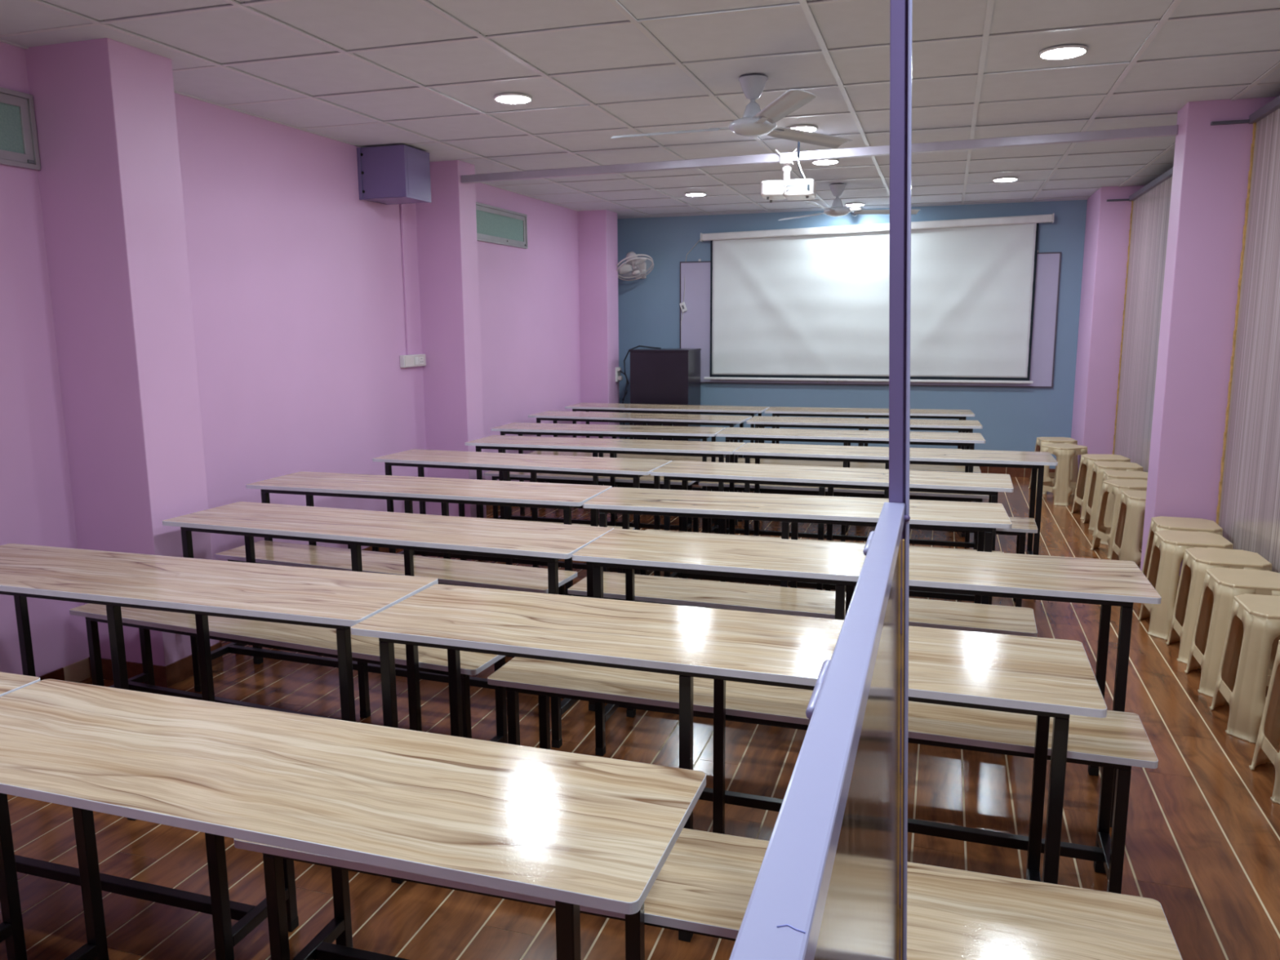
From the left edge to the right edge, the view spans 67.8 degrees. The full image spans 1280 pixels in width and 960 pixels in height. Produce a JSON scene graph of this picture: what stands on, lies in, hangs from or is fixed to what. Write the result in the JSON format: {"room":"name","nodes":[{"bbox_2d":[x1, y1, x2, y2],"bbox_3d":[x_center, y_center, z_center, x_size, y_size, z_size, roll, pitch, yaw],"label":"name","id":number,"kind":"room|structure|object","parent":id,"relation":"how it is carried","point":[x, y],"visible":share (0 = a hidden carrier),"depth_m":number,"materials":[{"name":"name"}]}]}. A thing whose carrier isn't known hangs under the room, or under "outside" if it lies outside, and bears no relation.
{"room":"lecture hall","nodes":[
{"label":"lecture hall","id":0,"kind":"room"},
{"bbox_2d":[24,37,219,666],"bbox_3d":[-2.226,-0.470,4.142,0.442,2.701,0.330,3,10,17],"label":"column","id":1,"kind":"structure","parent":0,"point":[109,175],"depth_m":3.97,"materials":[{"name":"pink paint"}]},
{"bbox_2d":[0,41,581,676],"bbox_3d":[-2.205,-0.655,5.104,0.150,2.751,11.970,3,10,17],"label":"wall","id":2,"kind":"structure","parent":0,"point":[296,279],"depth_m":5.37,"materials":[{"name":"pink paint"}]},
{"bbox_2d":[0,87,40,170],"bbox_3d":[-2.591,-1.345,3.476,0.031,0.292,0.857,3,10,17],"label":"window","id":3,"kind":"structure","parent":2,"relation":"in","point":[19,144],"depth_m":3.81,"materials":[{"name":"glass"}]},
{"bbox_2d":[38,480,537,687],"bbox_3d":[-1.911,0.664,5.262,0.431,0.093,11.727,3,10,17],"label":"baseboard","id":4,"kind":"structure","parent":2,"relation":"attached to","point":[171,674],"depth_m":4.18,"materials":[{"name":"tile"}]},
{"bbox_2d":[356,144,431,204],"bbox_3d":[-1.574,-1.952,6.117,0.333,0.316,0.325,3,10,17],"label":"metal box","id":5,"kind":"object","parent":2,"relation":"attached to","point":[390,175],"visible":1,"depth_m":6.00,"materials":[{"name":"purple paint"}]},
{"bbox_2d":[399,204,409,354],"bbox_3d":[-1.625,-1.525,6.545,0.016,1.315,0.016,3,10,17],"label":"conduit","id":6,"kind":"object","parent":2,"relation":"attached to","point":[400,205],"visible":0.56,"depth_m":6.56,"materials":[{"name":"pink paint"}]},
{"bbox_2d":[400,354,426,367],"bbox_3d":[-1.592,-0.839,6.700,0.045,0.084,0.290,3,10,17],"label":"electrical outlet","id":7,"kind":"object","parent":2,"relation":"attached to","point":[414,360],"visible":1,"depth_m":6.66,"materials":[{"name":"white plastic"}]},
{"bbox_2d":[414,356,418,364],"bbox_3d":[-1.572,-0.839,6.699,0.005,0.052,0.050,3,10,17],"label":"rocker switch","id":8,"kind":"object","parent":7,"relation":"attached to","point":[416,358],"depth_m":6.70,"materials":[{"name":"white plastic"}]},
{"bbox_2d":[418,356,423,364],"bbox_3d":[-1.552,-0.850,6.765,0.002,0.052,0.060,3,10,17],"label":"socket","id":9,"kind":"object","parent":7,"relation":"attached to","point":[420,358],"depth_m":6.76,"materials":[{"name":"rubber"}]},
{"bbox_2d":[475,201,528,248],"bbox_3d":[-1.162,-2.110,7.920,0.031,0.292,1.057,3,10,17],"label":"window","id":10,"kind":"structure","parent":2,"relation":"in","point":[497,225],"depth_m":7.94,"materials":[{"name":"glass"}]},
{"bbox_2d":[415,160,486,518],"bbox_3d":[-1.375,-0.938,6.917,0.362,2.701,0.250,3,10,17],"label":"column","id":11,"kind":"structure","parent":0,"point":[446,225],"depth_m":6.78,"materials":[{"name":"pink paint"}]},
{"bbox_2d":[577,209,619,439],"bbox_3d":[-0.430,-1.444,9.922,0.322,2.701,0.350,3,10,17],"label":"column","id":12,"kind":"structure","parent":0,"point":[597,237],"depth_m":9.73,"materials":[{"name":"pink paint"}]},
{"bbox_2d":[615,366,622,382],"bbox_3d":[-0.211,-1.111,10.019,0.064,0.150,0.120,3,10,17],"label":"power outlet","id":13,"kind":"object","parent":12,"relation":"attached to","point":[618,377],"visible":1,"depth_m":9.98,"materials":[{"name":"white plastic"}]},
{"bbox_2d":[0,0,1279,218],"bbox_3d":[0.471,-1.850,4.042,5.882,0.121,12.070,3,10,17],"label":"ceiling","id":14,"kind":"structure","parent":0,"point":[424,75],"depth_m":4.36,"materials":[{"name":"tile"}]},
{"bbox_2d":[493,93,532,103],"bbox_3d":[-0.631,-1.892,4.735,0.188,0.018,0.188,3,10,17],"label":"recessed light","id":15,"kind":"object","parent":14,"relation":"in","point":[506,98],"visible":1,"depth_m":4.70,"materials":[{"name":"white plastic"}]},
{"bbox_2d":[496,95,529,103],"bbox_3d":[-0.631,-1.888,4.736,0.165,0.010,0.165,3,10,17],"label":"diffuser","id":16,"kind":"object","parent":15,"relation":"attached to","point":[502,99],"depth_m":4.71,"materials":[{"name":"white plastic"}]},
{"bbox_2d":[684,191,706,196],"bbox_3d":[0.487,-2.503,8.358,0.188,0.018,0.188,3,10,17],"label":"recessed light","id":17,"kind":"object","parent":14,"relation":"in","point":[696,193],"visible":1,"depth_m":8.31,"materials":[{"name":"white plastic"}]},
{"bbox_2d":[686,193,704,196],"bbox_3d":[0.487,-2.499,8.358,0.165,0.010,0.165,3,10,17],"label":"diffuser","id":18,"kind":"object","parent":17,"relation":"attached to","point":[687,194],"depth_m":8.32,"materials":[{"name":"white plastic"}]},
{"bbox_2d":[610,75,853,148],"bbox_3d":[0.383,-1.724,4.426,1.090,0.252,1.235,3,10,17],"label":"ceiling fan","id":19,"kind":"object","parent":14,"relation":"hanging from","point":[755,122],"visible":1,"depth_m":4.35,"materials":[{"name":"metal"}]},
{"bbox_2d":[796,142,805,178],"bbox_3d":[0.969,-1.957,5.787,0.048,0.252,0.134,4,11,27],"label":"cable","id":20,"kind":"object","parent":14,"relation":"hanging from","point":[798,143],"visible":0.71,"depth_m":5.79,"materials":[{"name":"white plastic"}]},
{"bbox_2d":[786,124,817,132],"bbox_3d":[0.939,-2.036,5.536,0.188,0.018,0.188,3,10,17],"label":"recessed light","id":21,"kind":"object","parent":14,"relation":"in","point":[811,128],"visible":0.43,"depth_m":5.47,"materials":[{"name":"white plastic"}]},
{"bbox_2d":[791,127,815,132],"bbox_3d":[0.939,-2.032,5.537,0.165,0.010,0.165,3,10,17],"label":"diffuser","id":22,"kind":"object","parent":21,"relation":"attached to","point":[807,129],"depth_m":5.49,"materials":[{"name":"white plastic"}]},
{"bbox_2d":[812,159,839,164],"bbox_3d":[1.302,-2.230,6.684,0.188,0.018,0.188,3,10,17],"label":"recessed light","id":23,"kind":"object","parent":14,"relation":"in","point":[824,162],"visible":1,"depth_m":6.64,"materials":[{"name":"white plastic"}]},
{"bbox_2d":[813,160,837,164],"bbox_3d":[1.302,-2.226,6.685,0.165,0.010,0.165,3,10,17],"label":"diffuser","id":24,"kind":"object","parent":23,"relation":"attached to","point":[818,162],"depth_m":6.66,"materials":[{"name":"white plastic"}]},
{"bbox_2d":[778,183,919,220],"bbox_3d":[1.647,-2.286,7.752,1.217,0.252,1.161,3,10,17],"label":"ceiling fan","id":25,"kind":"object","parent":14,"relation":"hanging from","point":[837,209],"visible":1,"depth_m":7.83,"materials":[{"name":"metal"}]},
{"bbox_2d":[848,206,861,216],"bbox_3d":[2.122,-2.647,9.403,0.124,0.089,0.124,3,10,17],"label":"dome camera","id":26,"kind":"object","parent":14,"relation":"attached to","point":[851,208],"visible":0.65,"depth_m":9.36,"materials":[{"name":"white plastic"}]},
{"bbox_2d":[844,203,865,206],"bbox_3d":[2.073,-2.651,9.185,0.188,0.018,0.188,3,10,17],"label":"recessed light","id":27,"kind":"object","parent":14,"relation":"in","point":[846,204],"visible":1,"depth_m":9.14,"materials":[{"name":"white plastic"}]},
{"bbox_2d":[846,204,862,206],"bbox_3d":[2.073,-2.647,9.185,0.165,0.010,0.165,3,10,17],"label":"diffuser","id":28,"kind":"object","parent":27,"relation":"attached to","point":[847,205],"depth_m":9.15,"materials":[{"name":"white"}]},
{"bbox_2d":[992,177,1017,182],"bbox_3d":[2.910,-2.391,7.587,0.188,0.018,0.188,3,10,17],"label":"recessed light","id":29,"kind":"object","parent":14,"relation":"in","point":[1001,179],"visible":1,"depth_m":7.54,"materials":[{"name":"white plastic"}]},
{"bbox_2d":[994,178,1016,182],"bbox_3d":[2.910,-2.387,7.588,0.165,0.010,0.165,3,10,17],"label":"diffuser","id":30,"kind":"object","parent":29,"relation":"attached to","point":[995,180],"depth_m":7.56,"materials":[{"name":"white plastic"}]},
{"bbox_2d":[1039,44,1088,59],"bbox_3d":[1.767,-1.782,3.978,0.188,0.018,0.188,3,10,17],"label":"recessed light","id":31,"kind":"object","parent":14,"relation":"in","point":[1064,51],"visible":1,"depth_m":3.94,"materials":[{"name":"white plastic"}]},
{"bbox_2d":[1041,48,1084,59],"bbox_3d":[1.767,-1.778,3.979,0.165,0.010,0.165,3,10,17],"label":"diffuser","id":32,"kind":"object","parent":31,"relation":"attached to","point":[1048,53],"depth_m":3.96,"materials":[{"name":"white plastic"}]},
{"bbox_2d":[0,476,1279,959],"bbox_3d":[0.489,0.883,4.497,5.882,0.120,12.070,3,10,17],"label":"floor","id":33,"kind":"structure","parent":0,"point":[1202,842],"depth_m":2.98,"materials":[{"name":"wood"}]},
{"bbox_2d":[0,671,40,959],"bbox_3d":[-2.153,0.827,2.292,1.497,0.750,0.415,3,10,17],"label":"table","id":34,"kind":"object","parent":33,"relation":"on","point":[11,927],"visible":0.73,"depth_m":2.26,"materials":[{"name":"brown wood"}]},
{"bbox_2d":[14,832,298,959],"bbox_3d":[-1.719,0.921,2.578,1.760,0.465,0.315,3,10,17],"label":"bench","id":35,"kind":"object","parent":33,"relation":"on","point":[226,936],"visible":0.35,"depth_m":2.40,"materials":[{"name":"black metal"}]},
{"bbox_2d":[0,543,438,820],"bbox_3d":[-1.563,0.681,3.147,1.800,0.750,0.455,3,10,17],"label":"table","id":36,"kind":"object","parent":33,"relation":"on","point":[340,600],"visible":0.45,"depth_m":2.98,"materials":[{"name":"brown wood"}]},
{"bbox_2d":[69,603,507,743],"bbox_3d":[-1.311,0.758,3.538,1.825,0.465,0.315,3,10,22],"label":"bench","id":37,"kind":"object","parent":33,"relation":"on","point":[317,641],"visible":0.32,"depth_m":3.42,"materials":[{"name":"brown wood"}]},
{"bbox_2d":[0,679,706,959],"bbox_3d":[-0.684,0.895,1.826,1.568,0.750,0.415,3,10,18],"label":"table","id":38,"kind":"object","parent":33,"relation":"on","point":[572,830],"visible":1,"depth_m":1.68,"materials":[{"name":"brown wood"}]},
{"bbox_2d":[162,501,613,748],"bbox_3d":[-1.042,0.549,3.917,1.843,0.750,0.455,3,10,19],"label":"table","id":39,"kind":"object","parent":33,"relation":"on","point":[550,543],"visible":0.81,"depth_m":3.80,"materials":[{"name":"brown wood"}]},
{"bbox_2d":[215,540,577,657],"bbox_3d":[-1.156,0.610,4.424,1.784,0.465,0.315,3,10,21],"label":"bench","id":40,"kind":"object","parent":33,"relation":"on","point":[447,571],"visible":0.33,"depth_m":4.33,"materials":[{"name":"brown wood"}]},
{"bbox_2d":[245,471,612,595],"bbox_3d":[-1.067,0.397,4.833,1.816,0.750,0.455,3,10,17],"label":"table","id":41,"kind":"object","parent":33,"relation":"on","point":[408,489],"visible":0.41,"depth_m":4.69,"materials":[{"name":"brown wood"}]},
{"bbox_2d":[347,513,634,596],"bbox_3d":[-0.862,0.471,5.242,1.660,0.465,0.315,3,10,18],"label":"bench","id":42,"kind":"object","parent":33,"relation":"on","point":[374,548],"visible":0.02,"depth_m":5.23,"materials":[{"name":"brown wood"}]},
{"bbox_2d":[372,448,671,575],"bbox_3d":[-0.709,0.248,5.710,1.756,0.750,0.455,3,10,19],"label":"table","id":43,"kind":"object","parent":33,"relation":"on","point":[635,468],"visible":0.52,"depth_m":5.60,"materials":[{"name":"brown wood"}]},
{"bbox_2d":[458,503,709,579],"bbox_3d":[-0.374,0.332,6.062,1.721,0.465,0.315,3,10,19],"label":"bench","id":44,"kind":"object","parent":33,"relation":"on","point":[461,506],"visible":0.06,"depth_m":5.90,"materials":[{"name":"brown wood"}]},
{"bbox_2d":[484,471,696,532],"bbox_3d":[-0.355,0.189,6.920,1.560,0.465,0.315,3,10,17],"label":"bench","id":45,"kind":"object","parent":33,"relation":"on","point":[645,480],"visible":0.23,"depth_m":6.81,"materials":[{"name":"brown wood"}]},
{"bbox_2d":[464,435,745,533],"bbox_3d":[-0.240,0.119,6.467,1.847,0.750,0.455,2,10,16],"label":"table","id":46,"kind":"object","parent":33,"relation":"on","point":[500,442],"visible":0.41,"depth_m":6.33,"materials":[{"name":"brown wood"}]},
{"bbox_2d":[490,422,724,532],"bbox_3d":[-0.245,-0.029,7.353,1.745,0.750,0.455,2,10,15],"label":"table","id":47,"kind":"object","parent":33,"relation":"on","point":[600,431],"visible":0.57,"depth_m":7.19,"materials":[{"name":"brown wood"}]},
{"bbox_2d":[619,369,627,439],"bbox_3d":[-0.145,-0.638,10.061,0.096,1.049,0.183,3,10,17],"label":"power cable","id":48,"kind":"object","parent":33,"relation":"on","point":[620,370],"visible":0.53,"depth_m":9.92,"materials":[{"name":"black plastic"}]},
{"bbox_2d":[528,450,725,510],"bbox_3d":[-0.121,0.038,7.814,1.700,0.465,0.315,3,10,17],"label":"bench","id":49,"kind":"object","parent":33,"relation":"on","point":[672,458],"visible":0.09,"depth_m":7.80,"materials":[{"name":"brown wood"}]},
{"bbox_2d":[528,410,751,491],"bbox_3d":[-0.010,-0.185,8.283,1.899,0.750,0.455,3,10,19],"label":"table","id":50,"kind":"object","parent":33,"relation":"on","point":[645,419],"visible":0.44,"depth_m":8.14,"materials":[{"name":"brown wood"}]},
{"bbox_2d":[629,348,701,456],"bbox_3d":[0.273,-0.753,10.054,0.630,1.245,0.525,3,10,17],"label":"lectern","id":51,"kind":"object","parent":33,"relation":"on","point":[665,376],"visible":0.57,"depth_m":9.77,"materials":[{"name":"laminate"}]},
{"bbox_2d":[622,345,661,400],"bbox_3d":[0.015,-1.112,9.910,0.412,0.572,0.053,-1,9,-3],"label":"cable","id":52,"kind":"object","parent":51,"relation":"hanging from","point":[638,345],"visible":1,"depth_m":9.88,"materials":[{"name":"black plastic"}]},
{"bbox_2d":[564,402,769,492],"bbox_3d":[0.251,-0.328,9.133,1.904,0.750,0.455,3,10,18],"label":"table","id":53,"kind":"object","parent":33,"relation":"on","point":[583,406],"visible":0.41,"depth_m":8.96,"materials":[{"name":"brown wood"}]},
{"bbox_2d":[590,437,745,492],"bbox_3d":[0.170,-0.112,8.706,1.700,0.465,0.315,3,10,18],"label":"bench","id":54,"kind":"object","parent":33,"relation":"on","point":[696,482],"visible":0.02,"depth_m":8.60,"materials":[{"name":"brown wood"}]},
{"bbox_2d":[233,827,1182,959],"bbox_3d":[0.056,1.012,1.961,1.849,0.465,0.315,2,10,17],"label":"bench","id":55,"kind":"object","parent":33,"relation":"on","point":[704,886],"visible":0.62,"depth_m":1.81,"materials":[{"name":"brown wood"}]},
{"bbox_2d":[351,583,1106,942],"bbox_3d":[0.170,0.771,2.537,1.843,0.750,0.455,3,10,18],"label":"table","id":56,"kind":"object","parent":33,"relation":"on","point":[1043,677],"visible":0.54,"depth_m":2.42,"materials":[{"name":"brown wood"}]},
{"bbox_2d":[582,487,1012,604],"bbox_3d":[0.672,0.475,4.292,1.801,0.750,0.455,2,10,16],"label":"table","id":57,"kind":"object","parent":33,"relation":"on","point":[981,517],"visible":0.46,"depth_m":4.16,"materials":[{"name":"brown wood"}]},
{"bbox_2d":[567,571,1037,636],"bbox_3d":[0.599,0.699,3.815,1.797,0.465,0.315,3,10,19],"label":"bench","id":58,"kind":"object","parent":33,"relation":"on","point":[928,613],"visible":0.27,"depth_m":3.73,"materials":[{"name":"brown wood"}]},
{"bbox_2d":[728,0,912,959],"bbox_3d":[0.070,0.161,0.423,0.115,2.649,1.987,3,10,17],"label":"glass partition frame","id":59,"kind":"structure","parent":33,"relation":"on","point":[831,882],"depth_m":0.81,"materials":[{"name":"purple paint"}]},
{"bbox_2d":[640,528,1003,604],"bbox_3d":[0.833,0.554,4.679,1.775,0.465,0.315,3,10,18],"label":"bench","id":60,"kind":"object","parent":33,"relation":"on","point":[656,573],"visible":0.03,"depth_m":4.80,"materials":[{"name":"brown wood"}]},
{"bbox_2d":[487,657,1158,893],"bbox_3d":[0.457,0.863,2.842,1.863,0.465,0.315,3,10,18],"label":"bench","id":61,"kind":"object","parent":33,"relation":"on","point":[1119,740],"visible":0.56,"depth_m":2.68,"materials":[{"name":"brown wood"}]},
{"bbox_2d":[650,460,1013,604],"bbox_3d":[0.997,0.333,5.130,1.834,0.750,0.455,3,10,18],"label":"table","id":62,"kind":"object","parent":33,"relation":"on","point":[956,482],"visible":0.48,"depth_m":5.01,"materials":[{"name":"brown wood"}]},
{"bbox_2d":[698,481,988,550],"bbox_3d":[1.344,0.265,6.397,1.884,0.465,0.315,3,10,17],"label":"bench","id":63,"kind":"object","parent":33,"relation":"on","point":[710,485],"visible":0.28,"depth_m":6.27,"materials":[{"name":"brown wood"}]},
{"bbox_2d":[715,426,985,548],"bbox_3d":[1.490,0.037,6.891,1.836,0.750,0.455,2,10,15],"label":"table","id":64,"kind":"object","parent":33,"relation":"on","point":[847,437],"visible":0.57,"depth_m":6.75,"materials":[{"name":"brown wood"}]},
{"bbox_2d":[737,457,981,521],"bbox_3d":[1.625,0.113,7.297,1.827,0.465,0.315,2,10,16],"label":"bench","id":65,"kind":"object","parent":33,"relation":"on","point":[764,461],"visible":0.12,"depth_m":7.25,"materials":[{"name":"brown wood"}]},
{"bbox_2d":[746,416,982,502],"bbox_3d":[1.789,-0.105,7.734,1.807,0.750,0.455,2,10,15],"label":"table","id":66,"kind":"object","parent":33,"relation":"on","point":[862,424],"visible":0.38,"depth_m":7.59,"materials":[{"name":"brown wood"}]},
{"bbox_2d":[572,528,1161,827],"bbox_3d":[0.709,0.637,3.319,1.846,0.750,0.455,3,10,18],"label":"table","id":67,"kind":"object","parent":33,"relation":"on","point":[1105,583],"visible":0.69,"depth_m":3.18,"materials":[{"name":"brown wood"}]},
{"bbox_2d":[764,406,974,449],"bbox_3d":[2.045,-0.255,8.621,1.794,0.750,0.455,2,10,14],"label":"table","id":68,"kind":"object","parent":33,"relation":"on","point":[961,415],"visible":0.5,"depth_m":8.46,"materials":[{"name":"brown wood"}]},
{"bbox_2d":[720,516,1037,607],"bbox_3d":[1.296,0.424,5.442,1.765,0.465,0.315,3,10,19],"label":"bench","id":69,"kind":"object","parent":33,"relation":"on","point":[1020,526],"visible":0.26,"depth_m":5.11,"materials":[{"name":"brown wood"}]},
{"bbox_2d":[733,442,1057,555],"bbox_3d":[1.541,0.196,5.931,1.866,0.750,0.455,3,10,17],"label":"table","id":70,"kind":"object","parent":33,"relation":"on","point":[1034,460],"visible":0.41,"depth_m":5.78,"materials":[{"name":"brown wood"}]},
{"bbox_2d":[910,447,957,448],"bbox_3d":[1.925,-0.036,8.181,1.606,0.465,0.315,2,10,12],"label":"bench","id":71,"kind":"object","parent":33,"relation":"on","point":[910,447],"visible":0.02,"depth_m":8.13,"materials":[{"name":"brown wood"}]},
{"bbox_2d":[1028,436,1078,495],"bbox_3d":[3.772,-0.135,8.658,0.379,0.480,0.379,1,10,10],"label":"plastic stool","id":72,"kind":"object","parent":33,"relation":"on","point":[1040,441],"visible":0.42,"depth_m":8.52,"materials":[{"name":"beige plastic"}]},
{"bbox_2d":[1035,443,1087,506],"bbox_3d":[3.631,-0.056,8.185,0.379,0.480,0.379,-4,10,-22],"label":"plastic stool","id":73,"kind":"object","parent":33,"relation":"on","point":[1061,489],"visible":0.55,"depth_m":8.02,"materials":[{"name":"beige plastic"}]},
{"bbox_2d":[1071,453,1130,519],"bbox_3d":[3.661,0.053,7.529,0.379,0.480,0.379,1,10,8],"label":"plastic stool","id":74,"kind":"object","parent":33,"relation":"on","point":[1081,495],"visible":0.47,"depth_m":7.51,"materials":[{"name":"beige plastic"}]},
{"bbox_2d":[1082,461,1142,530],"bbox_3d":[3.559,0.120,7.131,0.379,0.480,0.379,2,10,15],"label":"plastic stool","id":75,"kind":"object","parent":33,"relation":"on","point":[1099,467],"visible":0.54,"depth_m":7.07,"materials":[{"name":"beige plastic"}]},
{"bbox_2d":[1089,479,1147,559],"bbox_3d":[3.254,0.257,6.322,0.379,0.480,0.379,0,9,0],"label":"plastic stool","id":76,"kind":"object","parent":33,"relation":"on","point":[1115,486],"visible":0.41,"depth_m":6.33,"materials":[{"name":"beige plastic"}]},
{"bbox_2d":[1092,470,1147,545],"bbox_3d":[3.423,0.193,6.698,0.379,0.480,0.379,3,10,17],"label":"plastic stool","id":77,"kind":"object","parent":33,"relation":"on","point":[1108,474],"visible":0.21,"depth_m":6.61,"materials":[{"name":"beige plastic"}]},
{"bbox_2d":[1109,489,1146,564],"bbox_3d":[3.154,0.328,5.903,0.379,0.480,0.379,2,10,14],"label":"plastic stool","id":78,"kind":"object","parent":33,"relation":"on","point":[1126,544],"visible":0.37,"depth_m":5.82,"materials":[{"name":"beige plastic"}]},
{"bbox_2d":[1142,515,1222,583],"bbox_3d":[2.903,0.463,5.099,0.379,0.480,0.379,3,10,19],"label":"plastic stool","id":79,"kind":"object","parent":33,"relation":"on","point":[1157,523],"visible":0.26,"depth_m":5.07,"materials":[{"name":"beige plastic"}]},
{"bbox_2d":[1137,529,1233,639],"bbox_3d":[2.742,0.520,4.762,0.379,0.480,0.379,2,10,16],"label":"plastic stool","id":80,"kind":"object","parent":33,"relation":"on","point":[1168,548],"visible":0.56,"depth_m":4.67,"materials":[{"name":"beige plastic"}]},
{"bbox_2d":[1165,546,1271,664],"bbox_3d":[2.683,0.583,4.390,0.379,0.480,0.379,3,10,17],"label":"plastic stool","id":81,"kind":"object","parent":33,"relation":"on","point":[1196,561],"visible":0.52,"depth_m":4.34,"materials":[{"name":"beige plastic"}]},
{"bbox_2d":[1184,567,1279,697],"bbox_3d":[2.563,0.645,4.021,0.379,0.480,0.379,3,10,17],"label":"plastic stool","id":82,"kind":"object","parent":33,"relation":"on","point":[1220,585],"visible":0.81,"depth_m":3.97,"materials":[{"name":"beige plastic"}]},
{"bbox_2d":[1208,593,1279,743],"bbox_3d":[2.436,0.712,3.624,0.379,0.480,0.379,3,10,17],"label":"plastic stool","id":83,"kind":"object","parent":33,"relation":"on","point":[1242,679],"visible":1,"depth_m":3.56,"materials":[{"name":"beige plastic"}]},
{"bbox_2d":[1248,640,1279,804],"bbox_3d":[2.272,0.797,3.117,0.379,0.480,0.379,3,10,17],"label":"plastic stool","id":84,"kind":"object","parent":33,"relation":"on","point":[1268,741],"visible":1,"depth_m":3.27,"materials":[{"name":"beige plastic"}]},
{"bbox_2d":[617,200,1087,468],"bbox_3d":[2.265,-1.470,9.817,5.482,2.751,0.150,3,10,17],"label":"wall","id":85,"kind":"structure","parent":0,"point":[1011,419],"depth_m":9.76,"materials":[{"name":"blue paint"}]},
{"bbox_2d":[616,251,653,280],"bbox_3d":[-0.031,-2.252,10.038,0.394,0.297,0.570,3,10,17],"label":"wall fan","id":86,"kind":"object","parent":85,"relation":"attached to","point":[639,270],"visible":0.98,"depth_m":9.94,"materials":[{"name":"white plastic"}]},
{"bbox_2d":[679,239,700,340],"bbox_3d":[0.553,-2.003,10.159,0.265,1.193,0.050,3,10,17],"label":"cable","id":87,"kind":"object","parent":85,"relation":"attached to","point":[682,305],"visible":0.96,"depth_m":10.19,"materials":[{"name":"white plastic"}]},
{"bbox_2d":[680,249,1061,387],"bbox_3d":[2.219,-1.624,9.711,3.752,1.310,0.024,3,10,17],"label":"whiteboard","id":88,"kind":"object","parent":85,"relation":"attached to","point":[695,331],"visible":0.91,"depth_m":9.62,"materials":[{"name":"white plastic"}]},
{"bbox_2d":[700,213,1054,383],"bbox_3d":[2.269,-1.781,9.587,3.407,1.611,0.086,3,10,17],"label":"projection screen","id":89,"kind":"object","parent":85,"relation":"attached to","point":[802,304],"visible":0.91,"depth_m":9.58,"materials":[{"name":"white fabric"}]},
{"bbox_2d":[724,456,1055,478],"bbox_3d":[1.920,-0.161,10.061,4.792,0.094,0.014,3,10,17],"label":"baseboard","id":90,"kind":"structure","parent":85,"relation":"attached to","point":[1013,472],"depth_m":9.49,"materials":[{"name":"wood"}]},
{"bbox_2d":[1071,182,1145,470],"bbox_3d":[4.408,-1.261,8.631,0.710,2.701,0.850,3,10,17],"label":"column","id":91,"kind":"structure","parent":0,"point":[1106,242],"depth_m":8.33,"materials":[{"name":"pink paint"}]},
{"bbox_2d":[1106,95,1279,573],"bbox_3d":[2.859,-0.424,3.515,0.790,2.751,11.970,3,10,17],"label":"curtain","id":92,"kind":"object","parent":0,"point":[1248,508],"depth_m":4.88,"materials":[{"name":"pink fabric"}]},
{"bbox_2d":[1140,93,1277,589],"bbox_3d":[3.261,-0.676,5.162,0.770,2.701,0.250,3,10,17],"label":"column","id":93,"kind":"structure","parent":0,"point":[1211,164],"depth_m":5.09,"materials":[{"name":"pink paint"}]},
{"bbox_2d":[461,124,1177,183],"bbox_3d":[0.842,-1.990,5.886,4.390,0.075,0.045,3,10,19],"label":"ceiling beam","id":94,"kind":"structure","parent":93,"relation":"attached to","point":[1163,131],"depth_m":5.75,"materials":[{"name":"paint"}]},
{"bbox_2d":[760,148,816,203],"bbox_3d":[0.922,-1.886,5.904,0.323,0.299,0.269,2,10,14],"label":"projector","id":95,"kind":"object","parent":94,"relation":"hanging from","point":[797,188],"visible":1,"depth_m":5.82,"materials":[{"name":"white plastic"}]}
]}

